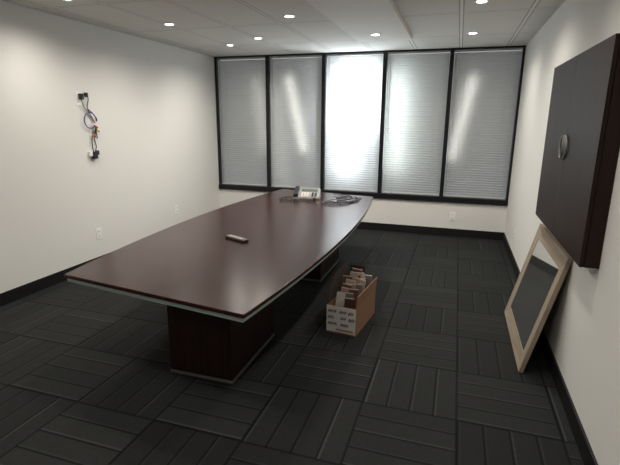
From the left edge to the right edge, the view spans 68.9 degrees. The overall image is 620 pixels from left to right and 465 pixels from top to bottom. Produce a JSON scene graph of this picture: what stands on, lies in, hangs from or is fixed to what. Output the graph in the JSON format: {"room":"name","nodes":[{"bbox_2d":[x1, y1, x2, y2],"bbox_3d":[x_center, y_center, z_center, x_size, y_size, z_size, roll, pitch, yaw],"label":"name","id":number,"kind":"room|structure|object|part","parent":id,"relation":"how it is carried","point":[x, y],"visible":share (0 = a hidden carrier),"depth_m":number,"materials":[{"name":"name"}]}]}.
{"room":"conference room","nodes":[
{"label":"conference room","id":0,"kind":"room"},
{"bbox_2d":[0,1,224,292],"bbox_3d":[-2.926,-0.628,3.894,0.120,2.700,8.800,5,15,17],"label":"wall","id":1,"kind":"structure","parent":0,"point":[153,103],"depth_m":5.08,"materials":[{"name":"paint"}]},
{"bbox_2d":[0,251,112,306],"bbox_3d":[-2.906,0.653,4.086,0.014,0.120,8.586,5,15,17],"label":"baseboard","id":2,"kind":"structure","parent":1,"relation":"attached to","point":[9,296],"depth_m":4.54,"materials":[{"name":"black plastic"}]},
{"bbox_2d":[75,92,99,158],"bbox_3d":[-2.442,-1.178,5.015,0.050,0.715,0.269,5,15,17],"label":"cable bundle","id":3,"kind":"object","parent":1,"relation":"hanging from","point":[79,96],"visible":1,"depth_m":5.01,"materials":[{"name":"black plastic"}]},
{"bbox_3d":[-2.488,-1.439,4.869,0.006,0.140,0.090,5,15,17],"label":"wall plate","id":4,"kind":"part","parent":3,"relation":"part of","materials":[{"name":"white plastic"}]},
{"bbox_3d":[-2.442,-1.181,5.017,0.021,0.582,0.184,5,15,17],"label":"black cord","id":5,"kind":"part","parent":3,"relation":"part of","materials":[{"name":"plastic"}]},
{"bbox_3d":[-2.435,-1.205,5.022,0.027,0.326,0.190,5,15,17],"label":"blue cord","id":6,"kind":"part","parent":3,"relation":"part of","materials":[{"name":"blue plastic"}]},
{"bbox_3d":[-2.430,-1.218,5.043,0.022,0.623,0.097,5,15,17],"label":"black cord","id":7,"kind":"part","parent":3,"relation":"part of","materials":[{"name":"plastic"}]},
{"bbox_2d":[96,228,101,239],"bbox_3d":[-2.474,0.013,5.308,0.011,0.132,0.084,5,15,17],"label":"wall outlet","id":8,"kind":"object","parent":1,"relation":"attached to","point":[98,230],"visible":1,"depth_m":5.30,"materials":[{"name":"white plastic"}]},
{"bbox_2d":[174,205,177,213],"bbox_3d":[-1.998,-0.341,6.750,0.011,0.132,0.084,5,15,17],"label":"wall outlet","id":9,"kind":"object","parent":1,"relation":"attached to","point":[175,206],"visible":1,"depth_m":6.75,"materials":[{"name":"white plastic"}]},
{"bbox_2d":[214,58,223,183],"bbox_3d":[-1.552,-1.870,7.736,0.030,2.080,0.130,5,15,17],"label":"trim","id":10,"kind":"structure","parent":1,"relation":"attached to","point":[215,59],"depth_m":7.68,"materials":[{"name":"metal"}]},
{"bbox_2d":[0,0,564,56],"bbox_3d":[-0.647,-1.774,2.778,5.090,0.100,9.050,5,15,17],"label":"ceiling","id":11,"kind":"structure","parent":0,"point":[205,27],"depth_m":4.76,"materials":[{"name":"tile"}]},
{"bbox_2d":[283,15,295,17],"bbox_3d":[-0.205,-2.133,4.463,0.124,0.007,0.124,5,15,17],"label":"recessed light","id":12,"kind":"object","parent":11,"relation":"in","point":[285,16],"visible":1,"depth_m":4.46,"materials":[{"name":"white ceramic"}]},
{"bbox_2d":[306,0,411,41],"bbox_3d":[0.386,-1.978,3.939,0.660,0.045,3.520,5,15,17],"label":"ceiling panel","id":13,"kind":"object","parent":11,"relation":"attached to","point":[359,19],"depth_m":4.33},
{"bbox_2d":[474,0,488,3],"bbox_3d":[1.460,-1.965,3.847,0.124,0.007,0.124,5,15,17],"label":"recessed light","id":14,"kind":"object","parent":11,"relation":"in","point":[475,1],"visible":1,"depth_m":3.85,"materials":[{"name":"white ceramic"}]},
{"bbox_2d":[0,229,583,464],"bbox_3d":[-0.671,0.944,3.453,5.090,0.100,9.050,5,15,17],"label":"floor","id":15,"kind":"structure","parent":0,"point":[432,377],"depth_m":3.00,"materials":[{"name":"carpet"}]},
{"bbox_2d":[64,189,372,383],"bbox_3d":[-0.379,0.253,4.501,1.626,0.740,4.119,5,15,17],"label":"conference table","id":16,"kind":"object","parent":15,"relation":"on","point":[219,293],"visible":1,"depth_m":3.14,"materials":[{"name":"brown wood"}]},
{"bbox_3d":[-0.627,0.892,3.410,0.476,0.021,0.746,5,15,17],"label":"kick plate","id":17,"kind":"part","parent":16,"relation":"part of","materials":[{"name":"metal"}]},
{"bbox_2d":[225,234,248,242],"bbox_3d":[-0.604,0.049,3.725,0.238,0.027,0.060,13,18,40],"label":"remote control","id":18,"kind":"object","parent":16,"relation":"on","point":[232,237],"visible":1,"depth_m":3.70,"materials":[{"name":"black plastic"}]},
{"bbox_2d":[279,186,320,200],"bbox_3d":[-0.123,-0.492,5.690,0.495,0.136,0.417,2,14,6],"label":"desk phone","id":19,"kind":"object","parent":16,"relation":"on","point":[299,193],"visible":1,"depth_m":5.71,"materials":[{"name":"white plastic"}]},
{"bbox_3d":[-0.152,-0.419,5.596,0.461,0.033,0.194,2,14,6],"label":"coiled cord","id":20,"kind":"part","parent":19,"relation":"part of","materials":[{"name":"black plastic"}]},
{"bbox_3d":[0.011,0.418,5.343,0.476,0.021,0.806,5,15,17],"label":"kick plate","id":21,"kind":"part","parent":16,"relation":"part of","materials":[{"name":"wood"}]},
{"bbox_2d":[321,194,361,204],"bbox_3d":[0.407,-0.424,5.607,0.420,0.051,0.806,5,15,17],"label":"cable","id":22,"kind":"object","parent":16,"relation":"on","point":[341,197],"visible":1,"depth_m":5.51,"materials":[{"name":"black plastic"}]},
{"bbox_3d":[0.360,-0.419,5.582,0.442,0.051,0.423,-5,15,-23],"label":"thin cord","id":23,"kind":"part","parent":22,"relation":"part of","materials":[{"name":"black plastic"}]},
{"bbox_2d":[326,261,376,336],"bbox_3d":[0.364,0.554,3.900,0.283,0.458,0.552,7,15,24],"label":"cardboard box","id":24,"kind":"object","parent":15,"relation":"on","point":[340,320],"visible":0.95,"depth_m":3.74,"materials":[{"name":"cardboard"}]},
{"bbox_2d":[335,291,344,306],"bbox_3d":[0.244,0.647,3.799,0.089,0.301,0.052,7,15,24],"label":"document folder","id":25,"kind":"object","parent":24,"relation":"in","point":[340,298],"visible":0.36,"depth_m":3.79,"materials":[{"name":"white paper"}]},
{"bbox_3d":[0.252,0.714,3.688,0.252,0.224,0.002,7,15,24],"label":"panel","id":26,"kind":"part","parent":24,"relation":"part of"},
{"bbox_2d":[341,287,348,292],"bbox_3d":[0.273,0.624,3.838,0.097,0.327,0.056,7,15,25],"label":"magazine","id":27,"kind":"object","parent":24,"relation":"in","point":[343,289],"visible":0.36,"depth_m":3.82,"materials":[{"name":"beige paper"}]},
{"bbox_2d":[342,275,351,283],"bbox_3d":[0.326,0.565,3.974,0.109,0.378,0.045,7,15,24],"label":"document folder","id":28,"kind":"object","parent":24,"relation":"in","point":[344,277],"visible":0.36,"depth_m":3.96,"materials":[{"name":"brown paper"}]},
{"bbox_2d":[342,283,351,288],"bbox_3d":[0.294,0.606,3.878,0.107,0.343,0.053,7,15,24],"label":"document folder","id":29,"kind":"object","parent":24,"relation":"in","point":[349,286],"visible":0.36,"depth_m":3.85,"materials":[{"name":"brown paper"}]},
{"bbox_2d":[344,292,353,305],"bbox_3d":[0.326,0.652,3.789,0.100,0.298,0.052,7,15,23],"label":"document folder","id":30,"kind":"object","parent":24,"relation":"in","point":[347,295],"visible":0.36,"depth_m":3.78,"materials":[{"name":"grey paper"}]},
{"bbox_2d":[344,298,354,308],"bbox_3d":[0.325,0.677,3.729,0.099,0.279,0.035,7,15,24],"label":"document folder","id":31,"kind":"object","parent":24,"relation":"in","point":[349,302],"visible":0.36,"depth_m":3.71,"materials":[{"name":"brown paper"}]},
{"bbox_2d":[345,279,355,283],"bbox_3d":[0.329,0.584,3.923,0.120,0.365,0.050,7,15,24],"label":"document folder","id":32,"kind":"object","parent":24,"relation":"in","point":[348,281],"visible":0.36,"depth_m":3.90,"materials":[{"name":"beige paper"}]},
{"bbox_2d":[349,289,358,308],"bbox_3d":[0.369,0.634,3.819,0.111,0.319,0.049,7,15,23],"label":"document folder","id":33,"kind":"object","parent":24,"relation":"in","point":[355,292],"visible":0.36,"depth_m":3.80,"materials":[{"name":"paper"}]},
{"bbox_2d":[350,271,358,279],"bbox_3d":[0.363,0.543,4.008,0.116,0.405,0.048,7,15,25],"label":"document folder","id":34,"kind":"object","parent":24,"relation":"in","point":[353,274],"visible":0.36,"depth_m":3.97,"materials":[{"name":"beige paper"}]},
{"bbox_2d":[352,268,362,272],"bbox_3d":[0.408,0.521,4.084,0.121,0.410,0.029,7,15,24],"label":"document folder","id":35,"kind":"object","parent":24,"relation":"in","point":[353,269],"visible":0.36,"depth_m":4.04,"materials":[{"name":"brown paper"}]},
{"bbox_2d":[356,284,362,294],"bbox_3d":[0.411,0.605,3.914,0.117,0.330,0.045,7,15,23],"label":"magazine","id":36,"kind":"object","parent":24,"relation":"in","point":[358,286],"visible":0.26,"depth_m":3.89,"materials":[{"name":"grey paper"}]},
{"bbox_2d":[354,278,365,290],"bbox_3d":[0.413,0.577,3.962,0.140,0.362,0.043,7,15,24],"label":"document folder","id":37,"kind":"object","parent":24,"relation":"in","point":[358,281],"visible":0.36,"depth_m":3.93,"materials":[{"name":"beige paper"}]},
{"bbox_2d":[357,272,364,278],"bbox_3d":[0.447,0.543,4.045,0.132,0.387,0.033,7,15,24],"label":"document folder","id":38,"kind":"object","parent":24,"relation":"in","point":[362,275],"visible":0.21,"depth_m":4.01,"materials":[{"name":"beige paper"}]},
{"bbox_2d":[365,275,371,287],"bbox_3d":[0.502,0.552,4.076,0.105,0.356,0.022,7,15,24],"label":"document folder","id":39,"kind":"object","parent":24,"relation":"in","point":[368,278],"visible":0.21,"depth_m":4.04,"materials":[{"name":"grey paper"}]},
{"bbox_2d":[504,223,572,372],"bbox_3d":[1.735,0.452,3.527,0.228,0.858,1.080,5,15,17],"label":"leaning mirror","id":40,"kind":"object","parent":15,"relation":"on","point":[546,265],"visible":0.99,"depth_m":3.38,"materials":[{"name":"brown wood"}]},
{"bbox_3d":[1.649,0.806,3.643,0.030,0.110,1.078,18,18,13],"label":"frame rail","id":41,"kind":"part","parent":40,"relation":"part of","materials":[{"name":"brown wood"}]},
{"bbox_2d":[511,239,558,349],"bbox_3d":[1.731,0.451,3.528,0.004,0.663,0.868,18,18,13],"label":"mirror glass","id":42,"kind":"object","parent":40,"relation":"attached to","point":[540,273],"depth_m":3.47,"materials":[{"name":"grey mirror"}]},
{"bbox_3d":[1.821,0.098,3.412,0.030,0.110,1.078,18,18,13],"label":"frame rail","id":43,"kind":"part","parent":40,"relation":"part of","materials":[{"name":"brown wood"}]},
{"bbox_2d":[220,189,506,231],"bbox_3d":[0.669,-0.350,7.424,4.690,0.520,0.200,5,15,17],"label":"wall","id":44,"kind":"structure","parent":0,"point":[479,217],"depth_m":6.96,"materials":[{"name":"paint"}]},
{"bbox_2d":[217,57,266,185],"bbox_3d":[-1.127,-1.828,7.576,0.873,2.072,0.044,5,15,17],"label":"window blind","id":45,"kind":"object","parent":44,"relation":"attached to","point":[242,83],"visible":1,"depth_m":7.57,"materials":[{"name":"white plastic"}]},
{"bbox_3d":[-1.134,-0.832,7.831,0.869,0.016,0.024,5,15,17],"label":"rail","id":46,"kind":"part","parent":45,"relation":"part of","materials":[{"name":"white metal"}]},
{"bbox_2d":[265,56,272,186],"bbox_3d":[-0.673,-1.794,7.464,0.058,2.080,0.130,5,15,17],"label":"trim","id":47,"kind":"structure","parent":44,"relation":"attached to","point":[267,59],"depth_m":7.40,"materials":[{"name":"metal"}]},
{"bbox_2d":[269,55,321,188],"bbox_3d":[-0.235,-1.752,7.300,0.874,2.072,0.044,5,15,17],"label":"window blind","id":48,"kind":"object","parent":44,"relation":"attached to","point":[295,80],"visible":0.98,"depth_m":7.29,"materials":[{"name":"white plastic"}]},
{"bbox_3d":[-0.241,-0.756,7.555,0.870,0.016,0.024,5,15,17],"label":"rail","id":49,"kind":"part","parent":48,"relation":"part of","materials":[{"name":"white metal"}]},
{"bbox_2d":[320,54,326,189],"bbox_3d":[0.220,-1.718,7.188,0.058,2.080,0.130,5,15,17],"label":"trim","id":50,"kind":"structure","parent":44,"relation":"attached to","point":[324,57],"depth_m":7.12,"materials":[{"name":"metal"}]},
{"bbox_2d":[324,53,383,191],"bbox_3d":[0.658,-1.675,7.023,0.874,2.072,0.044,5,15,17],"label":"window blind","id":51,"kind":"object","parent":44,"relation":"attached to","point":[353,82],"visible":1,"depth_m":7.01,"materials":[{"name":"white plastic"}]},
{"bbox_3d":[0.652,-0.679,7.279,0.870,0.016,0.024,5,15,17],"label":"rail","id":52,"kind":"part","parent":51,"relation":"part of","materials":[{"name":"white metal"}]},
{"bbox_2d":[219,184,507,205],"bbox_3d":[0.655,-0.629,7.301,4.690,0.080,0.150,5,15,17],"label":"trim","id":53,"kind":"structure","parent":44,"relation":"attached to","point":[466,200],"depth_m":7.01,"materials":[{"name":"metal"}]},
{"bbox_2d":[214,45,525,57],"bbox_3d":[0.676,-2.699,6.797,4.690,0.020,0.130,5,15,17],"label":"trim","id":54,"kind":"structure","parent":44,"relation":"attached to","point":[521,46],"depth_m":6.63,"materials":[{"name":"metal"}]},
{"bbox_2d":[377,52,388,192],"bbox_3d":[1.113,-1.641,6.912,0.058,2.080,0.130,5,15,17],"label":"trim","id":55,"kind":"structure","parent":44,"relation":"attached to","point":[385,55],"depth_m":6.85,"materials":[{"name":"metal"}]},
{"bbox_2d":[382,50,449,195],"bbox_3d":[1.551,-1.598,6.747,0.874,2.072,0.044,5,15,17],"label":"window blind","id":56,"kind":"object","parent":44,"relation":"attached to","point":[421,79],"visible":1,"depth_m":6.74,"materials":[{"name":"white"}]},
{"bbox_3d":[1.545,-0.603,7.003,0.870,0.016,0.024,5,15,17],"label":"rail","id":57,"kind":"part","parent":56,"relation":"part of","materials":[{"name":"white metal"}]},
{"bbox_2d":[356,222,503,239],"bbox_3d":[0.634,-0.132,7.373,4.690,0.120,0.014,5,15,17],"label":"baseboard","id":58,"kind":"structure","parent":44,"relation":"attached to","point":[363,225],"depth_m":6.98,"materials":[{"name":"black plastic"}]},
{"bbox_2d":[439,50,454,196],"bbox_3d":[2.007,-1.565,6.635,0.058,2.080,0.130,5,15,17],"label":"trim","id":59,"kind":"structure","parent":44,"relation":"attached to","point":[452,52],"depth_m":6.56,"materials":[{"name":"metal"}]},
{"bbox_2d":[449,212,455,220],"bbox_3d":[2.156,-0.245,6.845,0.084,0.132,0.011,5,15,17],"label":"wall outlet","id":60,"kind":"object","parent":44,"relation":"attached to","point":[452,214],"visible":1,"depth_m":6.84,"materials":[{"name":"white plastic"}]},
{"bbox_2d":[444,48,522,198],"bbox_3d":[2.444,-1.522,6.471,0.873,2.072,0.044,5,15,17],"label":"window blind","id":61,"kind":"object","parent":44,"relation":"attached to","point":[484,83],"visible":1,"depth_m":6.46,"materials":[{"name":"white"}]},
{"bbox_3d":[2.174,-1.535,6.544,0.003,2.030,0.003,7,15,25],"label":"ladder cord","id":62,"kind":"part","parent":61,"relation":"part of","materials":[{"name":"white fabric"}]},
{"bbox_3d":[2.438,-0.526,6.726,0.869,0.016,0.024,5,15,17],"label":"rail","id":63,"kind":"part","parent":61,"relation":"part of","materials":[{"name":"white metal"}]},
{"bbox_3d":[2.706,-1.490,6.379,0.003,2.030,0.003,7,15,25],"label":"ladder cord","id":64,"kind":"part","parent":61,"relation":"part of","materials":[{"name":"white fabric"}]},
{"bbox_2d":[504,0,619,464],"bbox_3d":[1.654,-0.236,2.477,0.120,2.700,8.800,5,15,17],"label":"wall","id":65,"kind":"structure","parent":0,"point":[581,328],"depth_m":2.82,"materials":[{"name":"paint"}]},
{"bbox_2d":[505,47,525,199],"bbox_3d":[2.885,-1.489,6.364,0.030,2.080,0.130,5,15,17],"label":"trim","id":66,"kind":"structure","parent":65,"relation":"attached to","point":[524,48],"depth_m":6.30,"materials":[{"name":"metal"}]},
{"bbox_2d":[503,233,597,464],"bbox_3d":[1.546,1.035,2.708,0.014,0.120,8.586,5,15,17],"label":"baseboard","id":67,"kind":"structure","parent":65,"relation":"attached to","point":[586,452],"depth_m":2.77,"materials":[{"name":"black plastic"}]},
{"bbox_2d":[535,33,619,268],"bbox_3d":[1.707,-0.545,2.956,0.112,1.160,1.500,5,15,17],"label":"upper cabinet","id":68,"kind":"object","parent":65,"relation":"attached to","point":[582,144],"visible":1,"depth_m":2.52,"materials":[{"name":"wood"}]},
{"bbox_3d":[1.794,-0.633,3.312,0.020,1.160,0.748,5,15,17],"label":"door","id":69,"kind":"part","parent":68,"relation":"part of","materials":[{"name":"brown wood"}]},
{"bbox_3d":[1.680,-0.575,3.026,0.015,0.158,0.084,5,15,17],"label":"handle","id":70,"kind":"part","parent":68,"relation":"part of","materials":[{"name":"metal"}]},
{"bbox_3d":[1.642,-0.546,2.910,0.015,0.158,0.084,5,15,17],"label":"handle","id":71,"kind":"part","parent":68,"relation":"part of","materials":[{"name":"metal"}]}
]}

